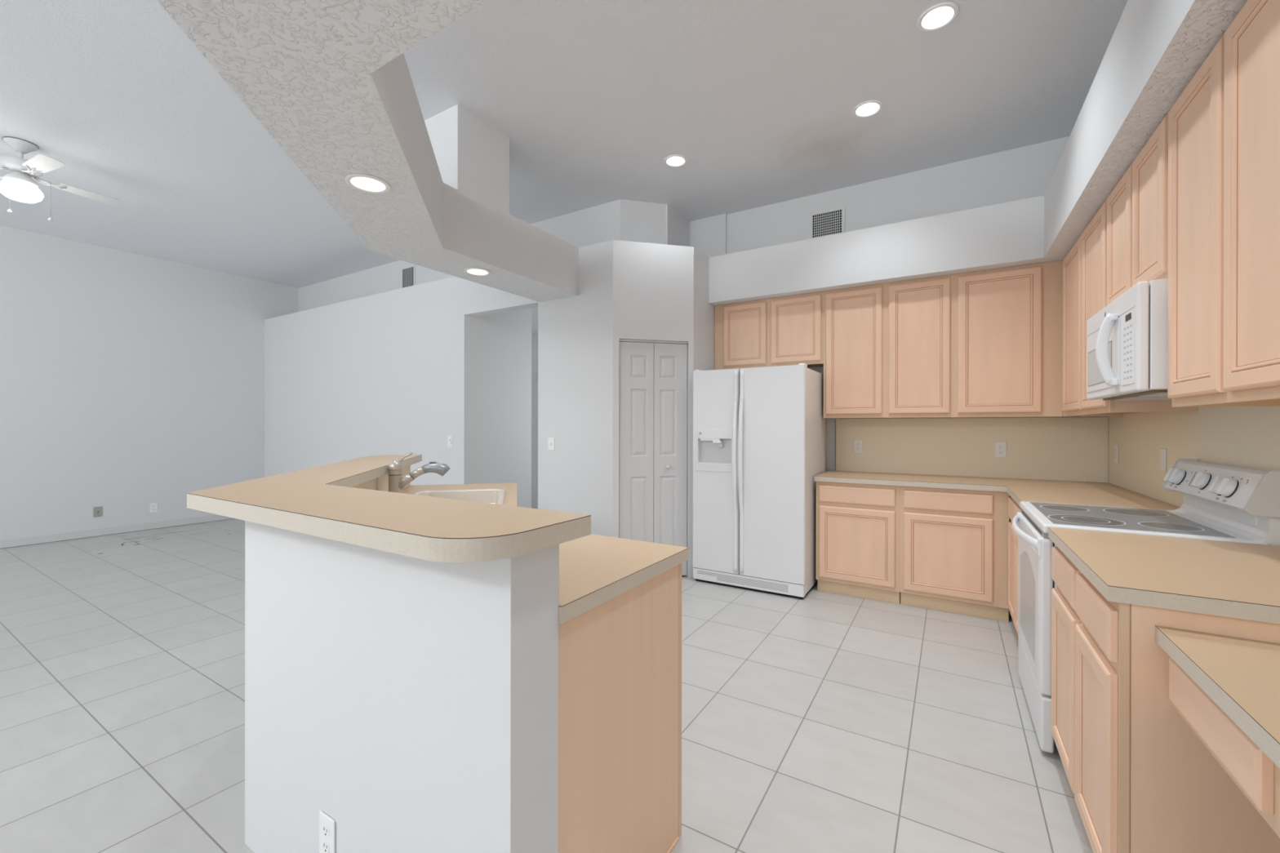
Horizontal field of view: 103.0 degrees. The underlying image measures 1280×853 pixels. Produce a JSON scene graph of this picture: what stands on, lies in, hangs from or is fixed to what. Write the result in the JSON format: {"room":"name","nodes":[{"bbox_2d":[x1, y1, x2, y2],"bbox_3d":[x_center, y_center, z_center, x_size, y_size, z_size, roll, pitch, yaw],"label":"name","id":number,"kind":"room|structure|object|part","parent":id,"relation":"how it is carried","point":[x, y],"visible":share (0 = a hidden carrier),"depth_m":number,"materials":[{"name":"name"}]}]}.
{"room":"kitchen","nodes":[
{"label":"kitchen","id":0,"kind":"room"},
{"bbox_2d":[0,225,298,540],"bbox_3d":[-6.682,-0.410,5.374,0.150,3.360,8.200,0,0,31],"label":"wall","id":1,"kind":"structure","parent":0,"point":[130,382],"depth_m":6.04,"materials":[{"name":"white paint"}]},
{"bbox_2d":[93,506,102,517],"bbox_3d":[-6.269,0.987,5.894,0.018,0.116,0.072,0,0,31],"label":"cable plate","id":2,"kind":"object","parent":1,"relation":"attached to","point":[97,511],"visible":1,"depth_m":5.89,"materials":[{"name":"grey plastic"}]},
{"bbox_2d":[0,514,234,548],"bbox_3d":[-7.075,1.228,4.582,0.012,0.085,6.440,0,0,31],"label":"baseboard","id":3,"kind":"structure","parent":1,"relation":"attached to","point":[143,526],"depth_m":5.95,"materials":[{"name":"white paint"}]},
{"bbox_2d":[150,502,157,512],"bbox_3d":[-6.021,1.007,6.310,0.007,0.116,0.072,0,0,31],"label":"wall outlet","id":4,"kind":"object","parent":1,"relation":"attached to","point":[153,507],"visible":1,"depth_m":6.31,"materials":[{"name":"white plastic"}]},
{"bbox_2d":[156,0,578,302],"bbox_3d":[-0.549,-1.319,0.593,4.760,0.410,6.440,0,0,31],"label":"ceiling","id":5,"kind":"structure","parent":0,"point":[330,81],"depth_m":1.92,"materials":[{"name":"white paint"}]},
{"bbox_2d":[344,173,391,193],"bbox_3d":[-1.248,-1.141,2.339,0.186,0.065,0.186,0,0,31],"label":"recessed light","id":6,"kind":"object","parent":5,"relation":"in","point":[362,182],"visible":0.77,"depth_m":2.38,"materials":[{"name":"white"}]},
{"bbox_2d":[424,104,509,213],"bbox_3d":[-1.246,-1.804,3.592,0.440,0.550,0.450,0,0,31],"label":"column","id":7,"kind":"structure","parent":5,"relation":"on","point":[472,156],"depth_m":3.40,"materials":[{"name":"white paint"}]},
{"bbox_2d":[463,267,490,275],"bbox_3d":[-1.171,-1.142,3.670,0.186,0.065,0.186,0,0,31],"label":"recessed light","id":8,"kind":"object","parent":5,"relation":"in","point":[473,271],"visible":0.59,"depth_m":3.71,"materials":[{"name":"white"}]},
{"bbox_2d":[244,520,558,852],"bbox_3d":[-1.107,0.760,2.021,0.651,1.046,2.673,0,0,-31],"label":"wall","id":9,"kind":"structure","parent":0,"point":[411,703],"depth_m":1.16,"materials":[{"name":"white paint"}]},
{"bbox_2d":[319,810,335,852],"bbox_3d":[-0.807,1.062,1.314,0.072,0.116,0.007,0,0,31],"label":"wall outlet","id":10,"kind":"object","parent":9,"relation":"attached to","point":[326,824],"visible":1,"depth_m":1.31,"materials":[{"name":"white plastic"}]},
{"bbox_2d":[322,824,329,837],"bbox_3d":[-0.809,1.041,1.312,0.033,0.029,0.003,0,0,31],"label":"receptacle","id":11,"kind":"object","parent":10,"relation":"attached to","point":[326,828],"depth_m":1.31,"materials":[{"name":"white plastic"}]},
{"bbox_2d":[322,840,329,852],"bbox_3d":[-0.809,1.083,1.312,0.033,0.029,0.003,0,0,31],"label":"receptacle","id":12,"kind":"object","parent":10,"relation":"attached to","point":[326,844],"depth_m":1.31,"materials":[{"name":"white plastic"}]},
{"bbox_2d":[352,465,410,491],"bbox_3d":[-1.290,0.309,2.480,0.006,0.144,1.687,0,0,-14],"label":"backsplash","id":13,"kind":"structure","parent":9,"relation":"attached to","point":[380,483],"depth_m":2.58,"materials":[{"name":"laminate"}]},
{"bbox_2d":[186,454,591,562],"bbox_3d":[-1.149,0.214,2.045,0.862,0.043,2.859,0,0,-30],"label":"countertop","id":14,"kind":"structure","parent":9,"relation":"on","point":[322,501],"depth_m":1.14,"materials":[{"name":"beige laminate"}]},
{"bbox_2d":[558,544,559,604],"bbox_3d":[-0.635,0.312,1.379,1.078,0.144,0.004,0,0,31],"label":"backsplash","id":15,"kind":"structure","parent":9,"relation":"attached to","point":[558,544],"depth_m":1.10,"materials":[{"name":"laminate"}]},
{"bbox_2d":[264,240,613,537],"bbox_3d":[-2.691,-0.129,5.946,6.066,2.810,0.460,0,0,31],"label":"wall partition","id":16,"kind":"structure","parent":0,"point":[391,372],"depth_m":5.33,"materials":[{"name":"white paint"}]},
{"bbox_2d":[447,435,452,447],"bbox_3d":[-1.947,0.153,5.214,0.072,0.116,0.013,0,0,31],"label":"wall control","id":17,"kind":"object","parent":16,"relation":"attached to","point":[449,437],"visible":1,"depth_m":5.21,"materials":[{"name":"white plastic"}]},
{"bbox_2d":[547,437,554,450],"bbox_3d":[-0.787,0.154,4.503,0.072,0.116,0.016,0,0,31],"label":"wall switch","id":18,"kind":"object","parent":16,"relation":"attached to","point":[550,440],"visible":1,"depth_m":4.50,"materials":[{"name":"white plastic"}]},
{"bbox_2d":[473,306,537,508],"bbox_3d":[-0.957,-0.111,6.199,4.300,2.780,2.460,0,0,31],"label":"wall","id":19,"kind":"structure","parent":0,"point":[505,344],"depth_m":5.58,"materials":[{"name":"white paint"}]},
{"bbox_2d":[531,373,537,508],"bbox_3d":[-1.456,0.237,7.781,0.900,2.080,0.040,0,0,31],"label":"door","id":20,"kind":"structure","parent":19,"relation":"in","point":[534,377],"depth_m":7.88,"materials":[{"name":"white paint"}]},
{"bbox_2d":[298,199,726,311],"bbox_3d":[-2.185,-1.778,6.293,6.560,0.610,1.060,0,0,31],"label":"wall","id":21,"kind":"structure","parent":0,"point":[621,220],"depth_m":5.00,"materials":[{"name":"white paint"}]},
{"bbox_2d":[400,264,415,288],"bbox_3d":[-2.863,-1.812,6.291,0.275,0.345,0.010,0,0,31],"label":"air vent","id":22,"kind":"object","parent":21,"relation":"in","point":[407,273],"visible":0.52,"depth_m":6.28,"materials":[{"name":"white metal"}]},
{"bbox_2d":[708,0,1247,306],"bbox_3d":[1.238,-1.319,2.570,3.172,0.410,3.823,0,0,31],"label":"soffit","id":23,"kind":"object","parent":21,"relation":"attached to","point":[1156,48],"depth_m":3.13,"materials":[{"name":"white paint"}]},
{"bbox_2d":[0,518,1093,852],"bbox_3d":[-1.842,1.341,3.060,10.730,0.120,9.300,0,0,31],"label":"floor","id":24,"kind":"structure","parent":0,"point":[821,722],"depth_m":2.23,"materials":[{"name":"tile"}]},
{"bbox_2d":[97,530,229,554],"bbox_3d":[-5.413,1.271,5.738,0.748,0.001,1.117,0,0,31],"label":"floor glue marks","id":25,"kind":"structure","parent":24,"relation":"on","point":[185,531],"depth_m":5.75,"materials":[{"name":"grey plastic"}]},
{"bbox_2d":[558,563,681,852],"bbox_3d":[-0.323,0.854,1.548,0.726,0.861,0.615,0,0,31],"label":"base cabinet","id":26,"kind":"object","parent":24,"relation":"on","point":[620,660],"visible":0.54,"depth_m":1.32,"materials":[{"name":"brown wood"}]},
{"bbox_2d":[401,482,688,624],"bbox_3d":[-0.783,0.402,2.221,1.083,0.038,2.571,0,0,-28],"label":"countertop","id":27,"kind":"structure","parent":26,"relation":"on","point":[594,570],"depth_m":1.45,"materials":[{"name":"beige laminate"}]},
{"bbox_2d":[387,452,449,493],"bbox_3d":[-1.109,0.256,2.566,0.290,0.253,0.069,0,0,-18],"label":"kitchen faucet","id":28,"kind":"object","parent":27,"relation":"on","point":[396,482],"visible":0.84,"depth_m":2.53,"materials":[{"name":"silver metal"}]},
{"bbox_3d":[-1.186,0.162,2.556,0.084,0.065,0.031,0,0,-43],"label":"lever","id":29,"kind":"part","parent":28,"relation":"part of","materials":[{"name":"beige"}]},
{"bbox_2d":[413,488,505,504],"bbox_3d":[-0.943,0.467,2.582,0.490,0.192,0.845,0,0,-14],"label":"sink","id":30,"kind":"object","parent":27,"relation":"in","point":[496,496],"visible":0.18,"depth_m":2.96,"materials":[{"name":"beige ceramic"}]},
{"bbox_3d":[-0.029,1.280,1.340,0.005,0.012,0.564,0,0,31],"label":"shoe moulding","id":31,"kind":"part","parent":26,"relation":"part of","materials":[{"name":"brown wood"}]},
{"bbox_3d":[-0.180,0.854,1.786,0.720,0.861,0.020,0,0,31],"label":"frame","id":32,"kind":"part","parent":26,"relation":"part of","materials":[{"name":"brown wood"}]},
{"bbox_2d":[693,363,825,599],"bbox_3d":[1.002,0.406,4.282,0.913,1.756,0.783,0,0,31],"label":"refrigerator","id":33,"kind":"object","parent":24,"relation":"on","point":[759,433],"visible":1,"depth_m":3.96,"materials":[{"name":"white metal"}]},
{"bbox_3d":[0.618,0.354,4.145,0.401,1.624,0.054,0,0,31],"label":"door","id":34,"kind":"part","parent":33,"relation":"part of","materials":[{"name":"white metal"}]},
{"bbox_3d":[0.643,0.144,4.115,0.050,0.050,0.005,0,0,31],"label":"dispenser lever","id":35,"kind":"part","parent":33,"relation":"part of","materials":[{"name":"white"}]},
{"bbox_3d":[0.746,0.354,4.010,0.033,1.590,0.054,0,0,31],"label":"handle","id":36,"kind":"part","parent":33,"relation":"part of","materials":[{"name":"white plastic"}]},
{"bbox_3d":[0.789,0.354,3.984,0.033,1.590,0.054,0,0,31],"label":"handle","id":37,"kind":"part","parent":33,"relation":"part of","materials":[{"name":"white plastic"}]},
{"bbox_3d":[1.010,0.355,3.905,0.506,1.624,0.054,0,0,31],"label":"door","id":38,"kind":"part","parent":33,"relation":"part of","materials":[{"name":"white metal"}]},
{"bbox_2d":[816,481,899,604],"bbox_3d":[1.766,0.855,4.058,0.580,0.861,0.604,0,0,31],"label":"base cabinet","id":39,"kind":"object","parent":24,"relation":"on","point":[858,525],"visible":0.9,"depth_m":3.80,"materials":[{"name":"brown wood"}]},
{"bbox_3d":[1.612,0.517,3.808,0.529,0.126,0.019,0,0,31],"label":"drawer","id":40,"kind":"part","parent":39,"relation":"part of","materials":[{"name":"brown wood"}]},
{"bbox_3d":[1.611,0.888,3.808,0.529,0.552,0.019,0,0,31],"label":"door","id":41,"kind":"part","parent":39,"relation":"part of","materials":[{"name":"brown wood"}]},
{"bbox_2d":[899,485,1008,622],"bbox_3d":[2.287,0.857,3.739,0.642,0.861,0.604,0,0,31],"label":"base cabinet","id":42,"kind":"object","parent":24,"relation":"on","point":[953,543],"visible":0.88,"depth_m":3.48,"materials":[{"name":"brown wood"}]},
{"bbox_3d":[2.110,0.518,3.504,0.525,0.126,0.019,0,0,31],"label":"drawer","id":43,"kind":"part","parent":42,"relation":"part of","materials":[{"name":"brown wood"}]},
{"bbox_3d":[2.109,0.889,3.505,0.525,0.552,0.019,0,0,31],"label":"door","id":44,"kind":"part","parent":42,"relation":"part of","materials":[{"name":"brown wood"}]},
{"bbox_2d":[1008,497,1021,636],"bbox_3d":[2.445,0.858,2.806,0.620,0.861,0.826,0,0,31],"label":"base cabinet","id":45,"kind":"object","parent":24,"relation":"on","point":[1013,507],"visible":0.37,"depth_m":3.08,"materials":[{"name":"brown wood"}]},
{"bbox_2d":[814,470,1180,510],"bbox_3d":[2.090,0.406,3.380,1.853,0.038,1.445,0,0,31],"label":"countertop","id":46,"kind":"structure","parent":45,"relation":"on","point":[1070,492],"depth_m":3.36,"materials":[{"name":"beige laminate"}]},
{"bbox_3d":[2.279,0.890,3.113,0.019,0.552,0.370,0,0,31],"label":"door","id":47,"kind":"part","parent":45,"relation":"part of","materials":[{"name":"brown wood"}]},
{"bbox_3d":[2.279,0.519,3.113,0.019,0.126,0.370,0,0,31],"label":"drawer","id":48,"kind":"part","parent":45,"relation":"part of","materials":[{"name":"brown wood"}]},
{"bbox_3d":[2.082,0.890,2.785,0.019,0.552,0.365,0,0,31],"label":"door","id":49,"kind":"part","parent":45,"relation":"part of","materials":[{"name":"brown wood"}]},
{"bbox_3d":[2.083,0.519,2.785,0.019,0.126,0.365,0,0,31],"label":"drawer","id":50,"kind":"part","parent":45,"relation":"part of","materials":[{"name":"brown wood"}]},
{"bbox_2d":[1011,458,1279,753],"bbox_3d":[2.000,0.716,2.138,0.699,1.144,0.752,0,0,31],"label":"electric range","id":51,"kind":"object","parent":24,"relation":"on","point":[1221,502],"visible":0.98,"depth_m":1.99,"materials":[{"name":"white metal"}]},
{"bbox_3d":[1.742,0.475,2.303,0.086,0.074,0.722,0,0,31],"label":"handle","id":52,"kind":"part","parent":51,"relation":"part of","materials":[{"name":"white metal"}]},
{"bbox_3d":[1.765,0.743,2.289,0.040,0.607,0.726,0,0,31],"label":"oven door","id":53,"kind":"part","parent":51,"relation":"part of","materials":[{"name":"white metal"}]},
{"bbox_3d":[1.768,1.162,2.288,0.041,0.210,0.726,0,0,31],"label":"storage drawer","id":54,"kind":"part","parent":51,"relation":"part of","materials":[{"name":"white metal"}]},
{"bbox_2d":[1019,501,1269,545],"bbox_3d":[2.010,0.398,2.143,0.598,0.037,0.739,0,0,31],"label":"cooktop","id":55,"kind":"object","parent":51,"relation":"in","point":[1181,522],"depth_m":2.03,"materials":[{"name":"grey"}]},
{"bbox_3d":[2.368,0.219,2.266,0.052,0.073,0.070,0,0,31],"label":"knob","id":56,"kind":"part","parent":51,"relation":"part of","materials":[{"name":"grey plastic"}]},
{"bbox_3d":[2.342,0.219,2.223,0.052,0.073,0.070,0,0,31],"label":"knob","id":57,"kind":"part","parent":51,"relation":"part of","materials":[{"name":"grey plastic"}]},
{"bbox_3d":[2.223,0.213,2.021,0.052,0.073,0.070,0,0,31],"label":"knob","id":58,"kind":"part","parent":51,"relation":"part of","materials":[{"name":"grey plastic"}]},
{"bbox_3d":[2.139,0.219,1.885,0.052,0.073,0.070,0,0,31],"label":"knob","id":59,"kind":"part","parent":51,"relation":"part of","materials":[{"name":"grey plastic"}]},
{"bbox_3d":[2.107,0.219,1.831,0.052,0.073,0.070,0,0,31],"label":"knob","id":60,"kind":"part","parent":51,"relation":"part of","materials":[{"name":"grey plastic"}]},
{"bbox_2d":[1051,546,1279,852],"bbox_3d":[1.631,0.858,1.448,0.620,0.861,0.823,0,0,31],"label":"base cabinet","id":61,"kind":"object","parent":24,"relation":"on","point":[1140,780],"visible":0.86,"depth_m":1.23,"materials":[{"name":"brown wood"}]},
{"bbox_3d":[1.476,0.519,1.773,0.019,0.126,0.376,0,0,31],"label":"drawer","id":62,"kind":"part","parent":61,"relation":"part of","materials":[{"name":"brown wood"}]},
{"bbox_3d":[1.476,0.890,1.773,0.019,0.552,0.376,0,0,31],"label":"door","id":63,"kind":"part","parent":61,"relation":"part of","materials":[{"name":"brown wood"}]},
{"bbox_3d":[1.390,0.810,1.593,0.019,0.766,0.822,0,0,31],"label":"frame","id":64,"kind":"part","parent":61,"relation":"part of","materials":[{"name":"brown wood"}]},
{"bbox_3d":[1.266,0.890,1.423,0.019,0.552,0.378,0,0,31],"label":"door","id":65,"kind":"part","parent":61,"relation":"part of","materials":[{"name":"brown wood"}]},
{"bbox_3d":[1.266,0.519,1.422,0.019,0.126,0.378,0,0,31],"label":"drawer","id":66,"kind":"part","parent":61,"relation":"part of","materials":[{"name":"brown wood"}]},
{"bbox_2d":[1048,527,1279,624],"bbox_3d":[1.629,0.407,1.440,0.641,0.038,0.848,0,0,31],"label":"countertop","id":67,"kind":"structure","parent":61,"relation":"on","point":[1232,580],"depth_m":1.36,"materials":[{"name":"beige laminate"}]},
{"bbox_3d":[1.080,0.900,0.432,0.530,0.776,0.500,0,0,31],"label":"base cabinet","id":68,"kind":"object","parent":24,"relation":"on","visible":0},
{"bbox_2d":[1155,625,1279,768],"bbox_3d":[1.067,0.492,0.416,0.559,0.038,1.532,0,0,31],"label":"countertop","id":69,"kind":"structure","parent":68,"relation":"on","point":[1242,676],"depth_m":0.98,"materials":[{"name":"beige laminate"}]},
{"bbox_2d":[1168,657,1279,838],"bbox_3d":[1.332,0.586,0.861,0.520,0.148,0.490,0,0,31],"label":"drawer","id":70,"kind":"object","parent":69,"relation":"attached to","point":[1255,775],"visible":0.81,"depth_m":0.93,"materials":[{"name":"brown wood"}]},
{"bbox_3d":[1.340,0.586,0.856,0.500,0.148,0.490,0,0,31],"label":"frame","id":71,"kind":"part","parent":70,"relation":"part of","materials":[{"name":"brown wood"}]},
{"bbox_2d":[0,0,1128,288],"bbox_3d":[-2.123,-2.229,2.587,10.730,0.300,8.200,0,0,31],"label":"ceiling","id":72,"kind":"structure","parent":0,"point":[591,99],"depth_m":3.28,"materials":[{"name":"paint"}]},
{"bbox_2d":[0,136,119,221],"bbox_3d":[-4.551,-1.803,3.745,0.813,0.563,0.813,0,0,-22],"label":"ceiling fan","id":73,"kind":"object","parent":72,"relation":"hanging from","point":[19,185],"visible":1,"depth_m":3.70,"materials":[{"name":"painted metal"},{"name":"painted wood"},{"name":"glass"}]},
{"bbox_3d":[-4.668,-1.724,3.786,0.125,0.244,0.026,0,0,27],"label":"pull chain","id":74,"kind":"part","parent":73,"relation":"part of","materials":[{"name":"silver metal"}]},
{"bbox_3d":[-4.551,-1.718,3.745,0.220,0.122,0.220,0,0,31],"label":"lamp shade","id":75,"kind":"part","parent":73,"relation":"part of","materials":[{"name":"white glass"}]},
{"bbox_3d":[-4.411,-1.855,3.695,0.176,0.038,0.087,0,0,31],"label":"blade arm","id":76,"kind":"part","parent":73,"relation":"part of","materials":[{"name":"white metal"}]},
{"bbox_3d":[-4.218,-1.856,3.601,0.345,0.020,0.132,0,0,23],"label":"blade","id":77,"kind":"part","parent":73,"relation":"part of","materials":[{"name":"white wood"}]},
{"bbox_3d":[-4.501,-1.855,3.885,0.086,0.038,0.176,0,0,31],"label":"blade arm","id":78,"kind":"part","parent":73,"relation":"part of","materials":[{"name":"white metal"}]},
{"bbox_3d":[-4.407,-1.857,4.078,0.132,0.020,0.345,0,0,23],"label":"blade","id":79,"kind":"part","parent":73,"relation":"part of","materials":[{"name":"white wood"}]},
{"bbox_2d":[663,154,687,167],"bbox_3d":[0.278,-2.100,3.979,0.186,0.065,0.186,0,0,31],"label":"recessed light","id":80,"kind":"object","parent":72,"relation":"in","point":[675,160],"visible":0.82,"depth_m":4.02,"materials":[{"name":"white"}]},
{"bbox_2d":[852,99,883,118],"bbox_3d":[1.485,-2.097,3.325,0.186,0.065,0.186,0,0,31],"label":"recessed light","id":81,"kind":"object","parent":72,"relation":"in","point":[867,108],"visible":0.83,"depth_m":3.36,"materials":[{"name":"white"}]},
{"bbox_2d":[916,1,959,31],"bbox_3d":[1.506,-2.097,2.578,0.186,0.065,0.186,0,0,31],"label":"recessed light","id":82,"kind":"object","parent":72,"relation":"in","point":[938,16],"visible":0.91,"depth_m":2.61,"materials":[{"name":"white"}]},
{"bbox_2d":[612,240,714,577],"bbox_3d":[0.370,-0.122,4.506,1.353,2.810,0.382,0,0,-37],"label":"wall","id":83,"kind":"structure","parent":0,"point":[660,291],"depth_m":4.27,"materials":[{"name":"white paint"}]},
{"bbox_2d":[618,338,687,576],"bbox_3d":[0.113,0.280,4.278,0.600,2.005,0.085,0,0,-14],"label":"door","id":84,"kind":"structure","parent":83,"relation":"in","point":[653,374],"depth_m":4.27,"materials":[{"name":"white paint"}]},
{"bbox_2d":[726,136,1109,522],"bbox_3d":[2.057,-0.394,4.322,3.800,3.360,0.120,0,0,31],"label":"wall","id":85,"kind":"structure","parent":0,"point":[1024,172],"depth_m":4.18,"materials":[{"name":"white paint"}]},
{"bbox_2d":[714,291,823,369],"bbox_3d":[1.180,-0.818,4.583,0.966,0.592,0.342,0,0,31],"label":"upper cabinet","id":86,"kind":"object","parent":85,"relation":"attached to","point":[785,331],"visible":0.91,"depth_m":4.43,"materials":[{"name":"brown wood"}]},
{"bbox_3d":[0.931,-0.819,4.547,0.395,0.542,0.019,0,0,31],"label":"door","id":87,"kind":"part","parent":86,"relation":"part of","materials":[{"name":"brown wood"}]},
{"bbox_3d":[1.315,-0.818,4.312,0.417,0.542,0.019,0,0,31],"label":"door","id":88,"kind":"part","parent":86,"relation":"part of","materials":[{"name":"brown wood"}]},
{"bbox_2d":[809,205,844,238],"bbox_3d":[1.649,-1.765,4.494,0.300,0.300,0.010,0,0,31],"label":"air vent","id":89,"kind":"object","parent":85,"relation":"in","point":[830,221],"visible":0.67,"depth_m":4.49,"materials":[{"name":"white metal"}]},
{"bbox_2d":[823,274,953,418],"bbox_3d":[1.983,-0.591,4.093,0.914,1.044,0.342,0,0,31],"label":"upper cabinet","id":90,"kind":"object","parent":85,"relation":"attached to","point":[888,348],"visible":1,"depth_m":3.93,"materials":[{"name":"brown wood"}]},
{"bbox_3d":[1.704,-0.593,4.074,0.419,0.990,0.019,0,0,31],"label":"door","id":91,"kind":"part","parent":90,"relation":"part of","materials":[{"name":"brown wood"}]},
{"bbox_3d":[2.097,-0.592,3.834,0.404,0.990,0.019,0,0,31],"label":"door","id":92,"kind":"part","parent":90,"relation":"part of","materials":[{"name":"brown wood"}]},
{"bbox_2d":[835,417,1108,482],"bbox_3d":[2.476,0.160,3.990,1.796,0.452,0.008,0,0,31],"label":"backsplash","id":93,"kind":"structure","parent":85,"relation":"attached to","point":[1075,449],"depth_m":3.91,"materials":[{"name":"laminate"}]},
{"bbox_2d":[853,440,862,453],"bbox_3d":[1.864,0.171,4.355,0.072,0.116,0.007,0,0,31],"label":"wall outlet","id":94,"kind":"object","parent":93,"relation":"attached to","point":[858,444],"visible":1,"depth_m":4.35,"materials":[{"name":"white plastic"}]},
{"bbox_2d":[995,442,1006,457],"bbox_3d":[2.715,0.176,3.835,0.072,0.116,0.007,0,0,31],"label":"wall outlet","id":95,"kind":"object","parent":93,"relation":"attached to","point":[1000,447],"visible":1,"depth_m":3.83,"materials":[{"name":"white plastic"}]},
{"bbox_2d":[953,260,1062,417],"bbox_3d":[2.637,-0.589,3.693,0.620,1.044,0.342,0,0,31],"label":"upper cabinet","id":96,"kind":"object","parent":85,"relation":"attached to","point":[1007,322],"visible":0.98,"depth_m":3.54,"materials":[{"name":"brown wood"}]},
{"bbox_3d":[1.322,-0.391,0.189,0.191,3.360,8.101,0,0,31],"label":"wall","id":97,"kind":"structure","parent":0,"visible":0},
{"bbox_2d":[1062,199,1198,416],"bbox_3d":[2.651,-0.588,2.841,0.318,1.044,1.130,0,0,31],"label":"upper cabinet","id":98,"kind":"object","parent":97,"relation":"attached to","point":[1085,265],"visible":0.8,"depth_m":2.82,"materials":[{"name":"brown wood"}]},
{"bbox_3d":[2.639,-0.591,3.111,0.019,0.990,0.500,0,0,31],"label":"door","id":99,"kind":"part","parent":98,"relation":"part of","materials":[{"name":"brown wood"}]},
{"bbox_3d":[2.540,-0.589,2.908,0.019,1.044,1.130,0,0,31],"label":"frame","id":100,"kind":"part","parent":98,"relation":"part of","materials":[{"name":"brown wood"}]},
{"bbox_3d":[2.368,-0.591,2.659,0.019,0.990,0.483,0,0,31],"label":"door","id":101,"kind":"part","parent":98,"relation":"part of","materials":[{"name":"brown wood"}]},
{"bbox_2d":[1106,112,1168,305],"bbox_3d":[2.162,-0.815,2.024,0.318,0.590,0.772,0,0,31],"label":"upper cabinet","id":102,"kind":"object","parent":97,"relation":"attached to","point":[1137,206],"visible":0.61,"depth_m":2.01,"materials":[{"name":"brown wood"}]},
{"bbox_3d":[2.132,-0.816,2.264,0.019,0.540,0.352,0,0,31],"label":"door","id":103,"kind":"part","parent":102,"relation":"part of","materials":[{"name":"brown wood"}]},
{"bbox_2d":[1086,278,1172,400],"bbox_3d":[2.099,-0.317,2.060,0.435,0.397,0.764,0,0,31],"label":"microwave","id":104,"kind":"object","parent":102,"relation":"attached to","point":[1126,340],"visible":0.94,"depth_m":1.89,"materials":[{"name":"white plastic"}]},
{"bbox_3d":[1.885,-0.309,2.043,0.052,0.294,0.074,0,0,-15],"label":"handle","id":105,"kind":"part","parent":104,"relation":"part of","materials":[{"name":"white plastic"}]},
{"bbox_3d":[1.967,-0.298,2.145,0.004,0.273,0.714,0,0,31],"label":"door","id":106,"kind":"part","parent":104,"relation":"part of","materials":[{"name":"white plastic"}]},
{"bbox_3d":[1.823,-0.294,1.904,0.003,0.274,0.155,0,0,31],"label":"control panel","id":107,"kind":"part","parent":104,"relation":"part of","materials":[{"name":"white plastic"}]},
{"bbox_3d":[2.051,-0.815,2.091,0.019,0.590,0.772,0,0,31],"label":"frame","id":108,"kind":"part","parent":102,"relation":"part of","materials":[{"name":"brown wood"}]},
{"bbox_3d":[1.936,-0.816,1.937,0.019,0.540,0.350,0,0,31],"label":"door","id":109,"kind":"part","parent":102,"relation":"part of","materials":[{"name":"brown wood"}]},
{"bbox_2d":[1107,405,1279,506],"bbox_3d":[2.450,0.119,2.200,0.010,0.540,3.070,0,0,31],"label":"backsplash","id":110,"kind":"structure","parent":97,"relation":"attached to","point":[1246,437],"depth_m":2.41,"materials":[{"name":"laminate"}]},
{"bbox_2d":[1114,444,1118,462],"bbox_3d":[3.136,0.179,3.357,0.008,0.116,0.072,0,0,31],"label":"wall outlet","id":111,"kind":"object","parent":110,"relation":"attached to","point":[1116,446],"visible":1,"depth_m":3.34,"materials":[{"name":"white plastic"}]},
{"bbox_2d":[1160,448,1166,471],"bbox_3d":[2.701,0.172,2.632,0.009,0.116,0.072,0,0,31],"label":"wall switch","id":112,"kind":"object","parent":110,"relation":"attached to","point":[1162,451],"visible":1,"depth_m":2.62,"materials":[{"name":"white plastic"}]},
{"bbox_2d":[1167,0,1279,407],"bbox_3d":[1.690,-0.588,1.238,0.318,1.044,1.060,0,0,31],"label":"upper cabinet","id":113,"kind":"object","parent":97,"relation":"attached to","point":[1224,323],"visible":1,"depth_m":1.37,"materials":[{"name":"brown wood"}]},
{"bbox_3d":[1.725,-0.591,1.586,0.019,0.990,0.384,0,0,31],"label":"door","id":114,"kind":"part","parent":113,"relation":"part of","materials":[{"name":"brown wood"}]},
{"bbox_3d":[1.459,-0.591,1.143,0.019,0.990,0.600,0,0,31],"label":"door","id":115,"kind":"part","parent":113,"relation":"part of","materials":[{"name":"brown wood"}]}
]}

